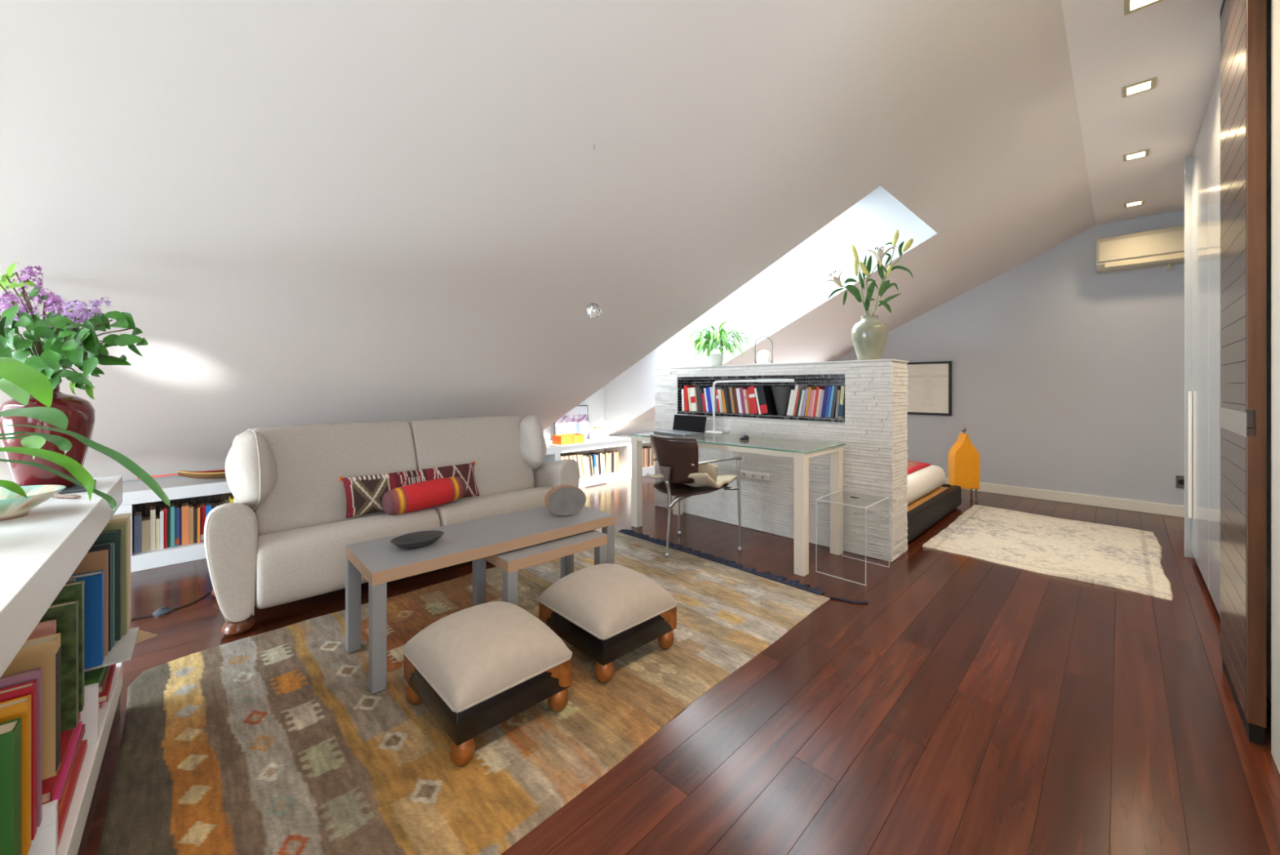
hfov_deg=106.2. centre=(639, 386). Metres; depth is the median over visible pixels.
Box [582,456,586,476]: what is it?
book
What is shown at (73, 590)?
book
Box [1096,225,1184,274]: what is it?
air conditioner
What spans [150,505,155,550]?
book
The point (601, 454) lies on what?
book
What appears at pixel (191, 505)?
book
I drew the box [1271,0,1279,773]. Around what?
wall
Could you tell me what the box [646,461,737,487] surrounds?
pad
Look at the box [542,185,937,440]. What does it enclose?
skylight
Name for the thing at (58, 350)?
bouquet
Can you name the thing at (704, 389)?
book
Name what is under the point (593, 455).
book
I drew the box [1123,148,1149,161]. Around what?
recessed light
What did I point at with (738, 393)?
book
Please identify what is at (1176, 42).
ceiling
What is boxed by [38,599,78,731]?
book
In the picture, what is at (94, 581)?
book
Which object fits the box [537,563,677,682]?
footstool
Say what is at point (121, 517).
book
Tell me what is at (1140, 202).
recessed light
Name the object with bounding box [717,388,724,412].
book
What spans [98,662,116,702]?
book
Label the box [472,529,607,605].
coffee table
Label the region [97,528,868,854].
rug
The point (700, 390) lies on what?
book
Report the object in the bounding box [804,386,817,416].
book
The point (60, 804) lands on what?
book
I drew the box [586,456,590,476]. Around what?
book
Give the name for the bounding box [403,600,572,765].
footstool
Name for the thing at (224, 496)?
book
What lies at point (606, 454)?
book
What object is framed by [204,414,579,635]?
sofa
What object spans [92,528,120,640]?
book
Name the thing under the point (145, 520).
book
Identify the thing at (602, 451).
book
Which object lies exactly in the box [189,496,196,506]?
book
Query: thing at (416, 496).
bolster
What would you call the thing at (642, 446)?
book
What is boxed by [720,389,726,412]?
book
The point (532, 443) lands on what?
pillow
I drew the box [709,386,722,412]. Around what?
book
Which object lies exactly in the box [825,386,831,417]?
book
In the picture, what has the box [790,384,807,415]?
book
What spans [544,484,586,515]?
shell
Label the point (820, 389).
book
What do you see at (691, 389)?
book
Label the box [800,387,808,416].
book
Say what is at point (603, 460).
book
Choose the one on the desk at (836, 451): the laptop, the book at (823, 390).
the laptop
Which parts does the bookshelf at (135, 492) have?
panel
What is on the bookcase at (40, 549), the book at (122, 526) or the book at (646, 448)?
the book at (122, 526)
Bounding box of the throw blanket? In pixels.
[906,460,931,474]
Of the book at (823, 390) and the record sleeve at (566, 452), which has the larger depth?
the record sleeve at (566, 452)
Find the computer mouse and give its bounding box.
[739,435,749,439]
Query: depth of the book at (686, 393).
4.40 m
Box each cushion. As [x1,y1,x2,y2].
[253,421,417,535]
[254,506,439,608]
[338,460,479,517]
[403,600,572,712]
[408,415,534,502]
[431,485,553,526]
[537,563,677,639]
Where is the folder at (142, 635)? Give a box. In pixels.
[128,627,156,643]
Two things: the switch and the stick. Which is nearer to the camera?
the stick
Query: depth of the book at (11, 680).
0.91 m
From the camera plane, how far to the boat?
3.29 m
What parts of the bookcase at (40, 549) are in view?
rail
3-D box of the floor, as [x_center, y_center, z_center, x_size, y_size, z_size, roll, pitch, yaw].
[0.230,1.210,2.280,7.700,0.120,9.350,0,0,45]
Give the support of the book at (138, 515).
on the bookshelf at (135, 492)
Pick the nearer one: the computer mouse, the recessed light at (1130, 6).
the recessed light at (1130, 6)
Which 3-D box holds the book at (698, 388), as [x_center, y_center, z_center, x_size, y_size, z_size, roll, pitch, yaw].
[0.579,0.108,4.348,0.150,0.229,0.061,0,0,-45]
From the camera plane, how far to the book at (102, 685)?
1.49 m
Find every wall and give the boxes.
[832,209,1184,506]
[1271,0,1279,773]
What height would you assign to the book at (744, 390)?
0.201 m
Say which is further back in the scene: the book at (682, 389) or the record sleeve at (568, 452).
the record sleeve at (568, 452)
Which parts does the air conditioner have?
panel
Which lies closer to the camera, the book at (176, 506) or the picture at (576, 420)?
the book at (176, 506)
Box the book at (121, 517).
[106,512,130,630]
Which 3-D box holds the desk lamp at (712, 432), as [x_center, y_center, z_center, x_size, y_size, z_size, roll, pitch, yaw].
[0.850,0.168,3.817,0.795,0.449,0.150,0,0,45]
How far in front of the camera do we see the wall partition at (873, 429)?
3.49 m
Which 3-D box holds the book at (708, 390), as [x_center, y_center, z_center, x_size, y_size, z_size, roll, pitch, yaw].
[0.657,0.114,4.261,0.150,0.218,0.078,0,0,-45]
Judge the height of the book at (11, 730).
0.262 m
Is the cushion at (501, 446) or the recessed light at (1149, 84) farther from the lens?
the cushion at (501, 446)
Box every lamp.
[705,378,794,434]
[755,336,773,364]
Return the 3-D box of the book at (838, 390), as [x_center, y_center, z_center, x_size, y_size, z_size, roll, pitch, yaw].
[1.455,0.122,3.465,0.150,0.201,0.036,0,0,-45]
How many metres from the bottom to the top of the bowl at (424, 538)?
0.037 m
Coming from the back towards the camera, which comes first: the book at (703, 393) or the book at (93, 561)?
the book at (703, 393)
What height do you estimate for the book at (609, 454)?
0.235 m
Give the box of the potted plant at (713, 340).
[682,321,755,365]
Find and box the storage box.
[551,433,584,444]
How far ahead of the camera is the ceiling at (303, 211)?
1.97 m
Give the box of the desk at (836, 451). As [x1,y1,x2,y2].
[629,431,845,576]
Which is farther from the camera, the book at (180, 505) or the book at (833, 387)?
the book at (833, 387)
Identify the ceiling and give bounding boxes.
[0,0,1095,482]
[1061,0,1222,225]
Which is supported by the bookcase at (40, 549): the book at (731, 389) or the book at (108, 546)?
the book at (108, 546)
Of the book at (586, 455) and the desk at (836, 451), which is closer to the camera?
the desk at (836, 451)
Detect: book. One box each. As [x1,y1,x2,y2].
[0,632,61,779]
[0,666,41,826]
[0,680,36,839]
[0,693,31,854]
[0,716,21,854]
[26,618,56,639]
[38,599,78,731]
[41,711,80,804]
[51,579,84,711]
[52,720,81,804]
[57,738,87,846]
[57,763,74,817]
[58,723,84,802]
[66,576,75,582]
[69,568,104,669]
[71,549,108,655]
[84,665,107,686]
[87,543,111,650]
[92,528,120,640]
[92,542,115,646]
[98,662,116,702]
[98,664,111,693]
[102,521,126,635]
[133,511,142,553]
[137,502,144,516]
[142,515,150,551]
[145,502,153,516]
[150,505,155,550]
[154,500,163,515]
[155,514,159,549]
[160,506,163,549]
[163,505,167,548]
[167,506,170,547]
[170,498,178,504]
[170,502,174,546]
[174,503,179,546]
[178,497,189,504]
[178,504,181,545]
[181,502,189,545]
[188,502,193,543]
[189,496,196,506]
[193,506,197,543]
[195,503,199,542]
[196,495,204,504]
[199,502,205,542]
[204,494,211,502]
[204,502,211,517]
[210,502,215,509]
[211,493,219,502]
[219,493,227,502]
[228,495,234,502]
[582,453,592,475]
[582,454,587,476]
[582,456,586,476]
[584,453,596,475]
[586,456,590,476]
[588,451,600,475]
[592,451,603,474]
[595,454,598,475]
[597,451,608,473]
[601,451,611,472]
[602,453,604,474]
[604,450,615,471]
[606,451,613,472]
[608,453,610,473]
[610,450,618,471]
[642,445,653,466]
[642,446,649,466]
[642,447,646,466]
[642,448,644,467]
[646,448,648,466]
[649,448,651,466]
[681,388,684,410]
[684,385,697,410]
[687,387,691,410]
[689,386,696,411]
[694,388,697,411]
[696,386,709,411]
[699,388,704,411]
[702,392,706,411]
[703,387,708,411]
[705,386,712,412]
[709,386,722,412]
[715,389,719,412]
[715,391,718,412]
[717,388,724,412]
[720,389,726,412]
[723,387,728,413]
[725,387,732,413]
[728,387,737,413]
[733,388,738,413]
[736,387,742,413]
[739,386,747,413]
[742,389,748,413]
[745,388,751,413]
[747,386,758,413]
[754,387,760,413]
[755,385,777,414]
[786,389,794,415]
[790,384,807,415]
[792,389,799,415]
[795,388,805,416]
[797,389,805,416]
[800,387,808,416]
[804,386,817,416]
[807,389,813,416]
[810,389,816,416]
[813,386,825,417]
[815,388,825,417]
[817,389,825,417]
[821,386,829,417]
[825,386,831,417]
[827,386,834,417]
[830,386,840,417]
[835,389,840,417]
[838,386,845,417]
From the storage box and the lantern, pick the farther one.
the storage box
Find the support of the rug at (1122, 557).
on the floor
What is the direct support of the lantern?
on the floor
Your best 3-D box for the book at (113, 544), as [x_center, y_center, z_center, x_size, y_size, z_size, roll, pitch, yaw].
[-1.786,0.671,1.485,0.220,0.330,0.028,0,0,-42]
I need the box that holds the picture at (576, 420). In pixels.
[554,404,590,438]
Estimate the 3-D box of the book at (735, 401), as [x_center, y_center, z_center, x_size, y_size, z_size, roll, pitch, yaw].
[0.856,0.121,4.076,0.150,0.203,0.064,0,0,-45]
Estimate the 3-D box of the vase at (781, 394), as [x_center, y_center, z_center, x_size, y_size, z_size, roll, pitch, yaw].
[1.135,0.110,3.815,0.180,0.225,0.180,0,0,45]
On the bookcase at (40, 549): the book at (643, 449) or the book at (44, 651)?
the book at (44, 651)
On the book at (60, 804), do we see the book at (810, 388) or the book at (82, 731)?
the book at (82, 731)
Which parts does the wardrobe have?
panel, handle, door, door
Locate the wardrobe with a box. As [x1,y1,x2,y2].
[1184,0,1271,729]
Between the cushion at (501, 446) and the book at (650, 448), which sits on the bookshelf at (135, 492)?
the book at (650, 448)
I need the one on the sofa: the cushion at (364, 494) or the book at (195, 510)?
the cushion at (364, 494)
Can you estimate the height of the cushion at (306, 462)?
0.638 m
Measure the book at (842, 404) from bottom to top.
0.227 m
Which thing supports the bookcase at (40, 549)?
on the floor
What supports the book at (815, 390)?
in the wall partition at (873, 429)
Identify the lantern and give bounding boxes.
[948,427,979,502]
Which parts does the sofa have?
arm, arm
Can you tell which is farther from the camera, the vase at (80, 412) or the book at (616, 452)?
the book at (616, 452)
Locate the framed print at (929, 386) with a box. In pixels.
[906,360,951,415]
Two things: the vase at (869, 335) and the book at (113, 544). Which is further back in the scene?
the vase at (869, 335)
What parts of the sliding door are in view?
rail, finger pull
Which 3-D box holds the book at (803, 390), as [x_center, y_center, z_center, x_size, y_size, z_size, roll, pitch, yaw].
[1.262,0.123,3.656,0.150,0.200,0.056,0,0,-45]
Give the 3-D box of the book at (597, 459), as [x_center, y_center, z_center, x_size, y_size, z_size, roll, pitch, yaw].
[-0.564,0.931,5.764,0.040,0.236,0.170,0,0,-45]
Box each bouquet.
[0,262,147,399]
[818,229,913,315]
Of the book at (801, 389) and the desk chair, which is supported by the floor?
the desk chair
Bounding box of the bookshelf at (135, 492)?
[113,431,655,572]
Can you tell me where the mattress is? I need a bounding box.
[906,464,945,504]
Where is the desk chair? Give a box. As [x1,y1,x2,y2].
[649,434,742,556]
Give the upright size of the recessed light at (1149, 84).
0.006 m
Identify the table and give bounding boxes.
[345,505,614,693]
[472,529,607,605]
[815,488,889,585]
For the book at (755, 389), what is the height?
0.213 m
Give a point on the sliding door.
(1242, 409)
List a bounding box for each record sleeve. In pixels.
[565,452,581,478]
[566,452,582,478]
[568,452,583,477]
[569,452,584,477]
[571,452,585,477]
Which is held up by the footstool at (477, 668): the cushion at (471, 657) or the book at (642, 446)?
the cushion at (471, 657)
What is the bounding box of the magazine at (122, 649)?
[84,626,138,671]
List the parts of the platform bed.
rail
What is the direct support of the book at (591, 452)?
on the bookshelf at (135, 492)
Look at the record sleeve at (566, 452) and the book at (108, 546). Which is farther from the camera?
the record sleeve at (566, 452)
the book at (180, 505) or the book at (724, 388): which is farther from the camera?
the book at (724, 388)
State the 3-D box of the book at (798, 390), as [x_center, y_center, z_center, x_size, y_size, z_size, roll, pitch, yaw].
[1.233,0.123,3.684,0.150,0.200,0.056,0,0,-45]
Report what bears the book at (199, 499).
on the bookshelf at (135, 492)
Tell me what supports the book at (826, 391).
in the wall partition at (873, 429)
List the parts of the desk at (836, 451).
leg, leg, glass, leg, leg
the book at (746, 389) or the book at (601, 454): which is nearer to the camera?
the book at (746, 389)
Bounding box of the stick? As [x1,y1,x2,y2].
[51,493,81,498]
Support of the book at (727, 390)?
in the wall partition at (873, 429)
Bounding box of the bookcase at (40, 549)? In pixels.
[0,475,122,854]
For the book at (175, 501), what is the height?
0.287 m
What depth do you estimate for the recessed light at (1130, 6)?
1.95 m
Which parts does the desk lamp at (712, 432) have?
stem, arm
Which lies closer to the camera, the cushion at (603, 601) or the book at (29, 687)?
the book at (29, 687)
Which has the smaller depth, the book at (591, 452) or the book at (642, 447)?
the book at (591, 452)
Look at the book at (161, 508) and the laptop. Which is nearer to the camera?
the book at (161, 508)
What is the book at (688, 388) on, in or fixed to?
in the wall partition at (873, 429)
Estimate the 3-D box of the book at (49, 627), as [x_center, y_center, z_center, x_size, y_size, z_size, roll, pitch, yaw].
[-1.440,0.692,1.056,0.201,0.290,0.021,0,0,-42]
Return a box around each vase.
[0,380,95,488]
[771,386,795,414]
[851,315,888,359]
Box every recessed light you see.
[1122,76,1155,97]
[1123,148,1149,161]
[1124,0,1164,15]
[1124,199,1144,207]
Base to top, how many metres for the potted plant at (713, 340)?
0.384 m
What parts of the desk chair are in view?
leg, leg, armrest, leg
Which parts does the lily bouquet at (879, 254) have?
flower, stem, stem, stem, flower, stem, stem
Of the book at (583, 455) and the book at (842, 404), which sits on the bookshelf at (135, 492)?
the book at (583, 455)
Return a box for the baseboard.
[943,478,1184,517]
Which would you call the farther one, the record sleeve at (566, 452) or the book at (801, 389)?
the record sleeve at (566, 452)
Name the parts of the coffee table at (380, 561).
leg, leg, leg, leg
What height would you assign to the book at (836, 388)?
0.223 m
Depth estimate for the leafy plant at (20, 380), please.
1.00 m
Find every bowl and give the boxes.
[0,484,66,520]
[390,529,444,548]
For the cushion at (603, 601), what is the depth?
2.00 m
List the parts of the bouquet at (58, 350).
stem, stem, stem, stem, stem, stem, stem, stem, stem, stem, stem, stem, stem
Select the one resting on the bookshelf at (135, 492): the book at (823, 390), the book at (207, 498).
the book at (207, 498)
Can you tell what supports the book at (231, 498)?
on the bookshelf at (135, 492)
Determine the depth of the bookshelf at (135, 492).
3.22 m
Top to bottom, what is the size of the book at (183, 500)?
0.276 m
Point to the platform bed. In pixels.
(924, 512)
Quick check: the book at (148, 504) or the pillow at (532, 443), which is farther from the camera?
the pillow at (532, 443)
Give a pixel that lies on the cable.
(162, 611)
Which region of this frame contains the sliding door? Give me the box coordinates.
[1219,0,1266,746]
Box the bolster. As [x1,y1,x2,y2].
[382,476,466,514]
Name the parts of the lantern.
knob, leg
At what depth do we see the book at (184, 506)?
3.19 m
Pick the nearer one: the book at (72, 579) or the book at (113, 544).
the book at (72, 579)
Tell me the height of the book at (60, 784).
0.018 m
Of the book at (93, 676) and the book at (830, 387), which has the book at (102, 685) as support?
the book at (93, 676)
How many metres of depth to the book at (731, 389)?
4.04 m
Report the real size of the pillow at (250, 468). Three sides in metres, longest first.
0.420 x 0.340 x 0.188 m
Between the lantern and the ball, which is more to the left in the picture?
the ball
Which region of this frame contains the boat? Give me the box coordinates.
[137,469,226,479]
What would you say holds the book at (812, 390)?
in the wall partition at (873, 429)
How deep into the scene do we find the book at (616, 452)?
5.92 m
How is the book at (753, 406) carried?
in the wall partition at (873, 429)
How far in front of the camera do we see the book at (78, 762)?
1.15 m
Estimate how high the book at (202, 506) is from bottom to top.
0.240 m
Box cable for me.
[130,590,211,620]
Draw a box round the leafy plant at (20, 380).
[0,356,169,517]
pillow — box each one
[224,429,275,509]
[519,415,546,469]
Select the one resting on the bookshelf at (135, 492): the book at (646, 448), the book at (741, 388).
the book at (646, 448)
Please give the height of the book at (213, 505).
0.235 m
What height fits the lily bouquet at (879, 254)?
0.611 m
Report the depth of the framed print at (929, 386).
5.61 m
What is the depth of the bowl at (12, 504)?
1.16 m
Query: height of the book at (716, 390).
0.201 m
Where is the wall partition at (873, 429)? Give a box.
[654,359,908,561]
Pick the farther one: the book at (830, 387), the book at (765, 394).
the book at (765, 394)
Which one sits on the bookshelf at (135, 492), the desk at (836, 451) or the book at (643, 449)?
the book at (643, 449)
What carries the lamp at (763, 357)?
on the wall partition at (873, 429)
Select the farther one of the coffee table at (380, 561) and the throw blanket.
the throw blanket
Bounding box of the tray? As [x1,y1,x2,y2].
[56,479,96,493]
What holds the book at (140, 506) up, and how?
on the bookshelf at (135, 492)
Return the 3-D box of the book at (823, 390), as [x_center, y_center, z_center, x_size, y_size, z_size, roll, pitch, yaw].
[1.371,0.122,3.549,0.150,0.201,0.046,0,0,-45]
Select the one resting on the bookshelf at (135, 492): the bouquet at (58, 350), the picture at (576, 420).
the picture at (576, 420)
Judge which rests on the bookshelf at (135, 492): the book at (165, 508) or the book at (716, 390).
the book at (165, 508)
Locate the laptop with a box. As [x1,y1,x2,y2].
[653,414,706,435]
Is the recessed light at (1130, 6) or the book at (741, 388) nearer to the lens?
the recessed light at (1130, 6)
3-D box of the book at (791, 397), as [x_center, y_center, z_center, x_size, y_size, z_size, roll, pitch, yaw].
[1.202,0.122,3.725,0.150,0.201,0.063,0,0,-45]
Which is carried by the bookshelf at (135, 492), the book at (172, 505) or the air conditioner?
the book at (172, 505)
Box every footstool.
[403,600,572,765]
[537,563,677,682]
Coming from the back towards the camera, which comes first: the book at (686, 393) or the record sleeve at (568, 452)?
the record sleeve at (568, 452)
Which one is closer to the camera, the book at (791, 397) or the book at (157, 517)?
the book at (157, 517)
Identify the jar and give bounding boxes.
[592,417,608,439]
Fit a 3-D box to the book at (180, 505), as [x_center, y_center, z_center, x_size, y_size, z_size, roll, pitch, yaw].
[-3.092,0.927,3.233,0.010,0.245,0.150,0,0,-45]
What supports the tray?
on the bookcase at (40, 549)
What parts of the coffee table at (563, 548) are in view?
leg, leg, leg, leg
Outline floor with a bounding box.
[84,474,1279,854]
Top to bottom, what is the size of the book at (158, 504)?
0.264 m
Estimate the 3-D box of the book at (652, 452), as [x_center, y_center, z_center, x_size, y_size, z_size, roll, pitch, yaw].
[0.108,0.924,6.415,0.040,0.250,0.160,0,0,-45]
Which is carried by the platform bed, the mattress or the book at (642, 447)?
the mattress
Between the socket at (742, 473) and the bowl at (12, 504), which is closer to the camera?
the bowl at (12, 504)
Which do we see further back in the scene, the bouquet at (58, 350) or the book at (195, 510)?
the book at (195, 510)
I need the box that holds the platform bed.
[906,483,960,542]
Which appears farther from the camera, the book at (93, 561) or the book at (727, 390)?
the book at (727, 390)
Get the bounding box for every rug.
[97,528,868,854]
[921,504,1173,599]
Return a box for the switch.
[152,606,172,616]
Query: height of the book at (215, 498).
0.291 m
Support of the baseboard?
attached to the wall at (1068, 376)
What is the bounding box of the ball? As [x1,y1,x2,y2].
[585,144,601,318]
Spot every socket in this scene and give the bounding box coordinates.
[739,470,768,480]
[1175,475,1184,488]
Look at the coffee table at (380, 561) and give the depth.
2.08 m
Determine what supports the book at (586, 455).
on the bookshelf at (135, 492)
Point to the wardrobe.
(1202, 276)
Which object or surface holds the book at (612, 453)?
on the bookshelf at (135, 492)
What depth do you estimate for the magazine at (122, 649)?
1.54 m
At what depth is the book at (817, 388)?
3.52 m
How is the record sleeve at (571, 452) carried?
on the bookshelf at (135, 492)
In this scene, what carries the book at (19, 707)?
on the bookcase at (40, 549)
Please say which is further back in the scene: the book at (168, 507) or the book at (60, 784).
the book at (168, 507)
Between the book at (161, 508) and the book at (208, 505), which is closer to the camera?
the book at (161, 508)
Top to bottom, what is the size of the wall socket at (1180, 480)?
0.110 m
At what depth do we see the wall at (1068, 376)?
4.76 m
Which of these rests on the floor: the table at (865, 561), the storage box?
the table at (865, 561)
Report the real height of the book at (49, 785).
0.024 m
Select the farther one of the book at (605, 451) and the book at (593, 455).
the book at (605, 451)
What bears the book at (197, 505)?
on the bookshelf at (135, 492)
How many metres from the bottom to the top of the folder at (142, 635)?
0.004 m
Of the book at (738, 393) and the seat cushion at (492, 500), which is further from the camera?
the book at (738, 393)
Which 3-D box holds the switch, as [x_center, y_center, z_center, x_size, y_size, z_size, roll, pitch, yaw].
[-2.426,1.135,2.442,0.072,0.028,0.072,0,0,45]
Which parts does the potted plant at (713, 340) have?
pot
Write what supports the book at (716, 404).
in the wall partition at (873, 429)
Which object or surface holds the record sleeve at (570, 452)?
on the bookshelf at (135, 492)
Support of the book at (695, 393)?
in the wall partition at (873, 429)
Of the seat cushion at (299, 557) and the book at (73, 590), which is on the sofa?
the seat cushion at (299, 557)

